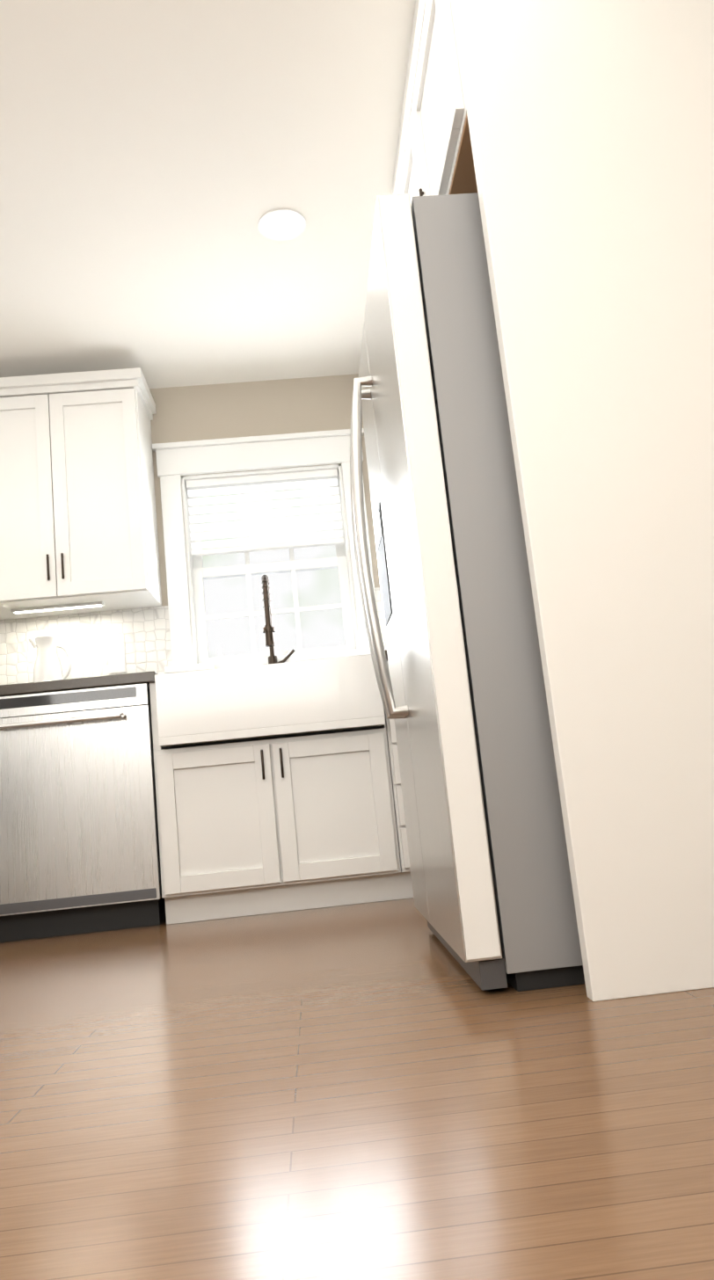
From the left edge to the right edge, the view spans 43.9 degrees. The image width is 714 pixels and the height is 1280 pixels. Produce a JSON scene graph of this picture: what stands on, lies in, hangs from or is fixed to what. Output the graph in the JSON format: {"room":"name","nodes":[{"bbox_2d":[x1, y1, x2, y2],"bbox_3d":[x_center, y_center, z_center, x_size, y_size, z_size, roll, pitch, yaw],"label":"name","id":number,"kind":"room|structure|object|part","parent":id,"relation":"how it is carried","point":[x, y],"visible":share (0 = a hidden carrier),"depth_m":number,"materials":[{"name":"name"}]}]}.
{"room":"kitchen","nodes":[
{"label":"kitchen","id":0,"kind":"room"},
{"bbox_2d":[0,0,415,388],"bbox_3d":[-2.371,-1.602,1.391,6.880,0.100,6.030,-5,-10,-4],"label":"ceiling","id":1,"kind":"structure","parent":0,"point":[159,159],"depth_m":2.86,"materials":[{"name":"white paint"}]},
{"bbox_2d":[257,208,305,240],"bbox_3d":[-0.264,-1.464,3.127,0.170,0.007,0.170,-5,-10,-4],"label":"recessed light","id":2,"kind":"object","parent":1,"relation":"in","point":[281,224],"visible":1,"depth_m":3.12,"materials":[{"name":"white plastic"}]},
{"bbox_2d":[149,373,380,654],"bbox_3d":[-0.690,-0.030,4.132,3.480,2.400,0.150,-5,-10,-4],"label":"wall","id":3,"kind":"structure","parent":0,"point":[223,410],"depth_m":4.25,"materials":[{"name":"beige paint"}]},
{"bbox_2d":[0,374,162,619],"bbox_3d":[-1.333,-0.608,3.948,0.809,0.940,0.348,-5,-10,-4],"label":"upper cabinet","id":4,"kind":"object","parent":3,"relation":"attached to","point":[78,528],"depth_m":3.80,"materials":[{"name":"white wood"}]},
{"bbox_2d":[0,587,386,684],"bbox_3d":[-0.779,0.039,4.034,3.280,0.411,0.010,-5,-10,-4],"label":"backsplash","id":5,"kind":"structure","parent":3,"relation":"attached to","point":[88,640],"depth_m":4.00,"materials":[{"name":"tile"}]},
{"bbox_2d":[108,646,125,673],"bbox_3d":[-1.084,0.089,4.002,0.075,0.118,0.007,-5,-10,-4],"label":"electrical outlet","id":6,"kind":"object","parent":5,"relation":"attached to","point":[116,659],"visible":1,"depth_m":4.00,"materials":[{"name":"white plastic"}]},
{"bbox_2d":[151,428,386,673],"bbox_3d":[-0.412,-0.370,4.170,1.010,1.185,0.217,-5,-10,-4],"label":"window","id":7,"kind":"structure","parent":3,"relation":"in","point":[175,461],"depth_m":4.17,"materials":[{"name":"white wood"}]},
{"bbox_2d":[185,468,343,556],"bbox_3d":[-0.435,-0.606,4.209,0.720,0.364,0.046,-5,-10,-4],"label":"window blind","id":8,"kind":"object","parent":7,"relation":"attached to","point":[259,483],"visible":0.98,"depth_m":4.21,"materials":[{"name":"white"}]},
{"bbox_3d":[-0.412,-0.335,4.226,0.730,0.895,0.065,-5,-10,-4],"label":"window sash","id":9,"kind":"part","parent":7,"relation":"part of","materials":[{"name":"white wood"}]},
{"bbox_2d":[0,897,713,1279],"bbox_3d":[-2.125,0.831,0.976,6.880,0.060,6.030,-5,-10,-4],"label":"floor","id":10,"kind":"structure","parent":0,"point":[380,1091],"depth_m":1.15,"materials":[{"name":"brown wood"}]},
{"bbox_2d":[0,683,166,942],"bbox_3d":[-1.072,0.678,3.529,0.630,0.885,0.696,-5,-10,-4],"label":"dishwasher","id":11,"kind":"object","parent":10,"relation":"on","point":[79,847],"visible":0.98,"depth_m":3.24,"materials":[{"name":"grey metal"}]},
{"bbox_2d":[152,730,381,924],"bbox_3d":[-0.308,0.738,3.587,0.875,0.634,0.668,-5,-10,-4],"label":"base cabinet","id":12,"kind":"object","parent":10,"relation":"on","point":[255,827],"depth_m":3.27,"materials":[{"name":"white wood"}]},
{"bbox_2d":[363,661,413,901],"bbox_3d":[0.188,0.563,3.611,0.291,0.888,0.728,-5,-10,-4],"label":"base cabinet","id":13,"kind":"object","parent":10,"relation":"on","point":[391,851],"depth_m":3.30,"materials":[{"name":"white wood"}]},
{"bbox_2d":[0,649,387,697],"bbox_3d":[-0.921,0.206,3.646,3.638,0.040,0.678,-5,-10,-4],"label":"countertop","id":14,"kind":"structure","parent":13,"relation":"on","point":[148,678],"depth_m":3.29,"materials":[{"name":"stone"}]},
{"bbox_2d":[29,636,71,682],"bbox_3d":[-1.318,0.114,3.818,0.177,0.274,0.124,-5,-10,-4],"label":"pitcher","id":15,"kind":"object","parent":14,"relation":"on","point":[47,666],"visible":0.79,"depth_m":3.79,"materials":[{"name":"white ceramic"}]},
{"bbox_2d":[154,654,385,749],"bbox_3d":[-0.337,0.272,3.584,0.836,0.265,0.588,-5,-10,-4],"label":"sink","id":16,"kind":"object","parent":14,"relation":"in","point":[259,702],"visible":0.85,"depth_m":3.29,"materials":[{"name":"white ceramic"}]},
{"bbox_2d":[261,574,295,664],"bbox_3d":[-0.351,-0.064,3.917,0.135,0.466,0.226,-5,-10,-4],"label":"faucet","id":17,"kind":"object","parent":14,"relation":"on","point":[268,629],"visible":0.92,"depth_m":3.84,"materials":[{"name":"brown metal"}]},
{"bbox_2d":[349,192,585,991],"bbox_3d":[0.462,-0.107,2.269,0.888,1.700,0.878,-5,-10,-4],"label":"refrigerator","id":18,"kind":"object","parent":10,"relation":"on","point":[461,687],"visible":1,"depth_m":1.85,"materials":[{"name":"grey metal"}]},
{"bbox_2d":[391,0,713,1001],"bbox_3d":[0.588,-0.469,2.302,0.685,2.395,1.056,-5,-10,-4],"label":"surround","id":19,"kind":"object","parent":10,"relation":"on","point":[570,142],"visible":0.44,"depth_m":1.79,"materials":[{"name":"white paint"}]},
{"label":"outside","id":20,"kind":"structure","parent":0,"visible":0},
{"bbox_2d":[197,486,345,657],"bbox_3d":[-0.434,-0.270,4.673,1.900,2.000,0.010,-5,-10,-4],"label":"window glass","id":21,"kind":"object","parent":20,"point":[319,629],"depth_m":4.66,"materials":[{"name":"clear glass"}]}
]}

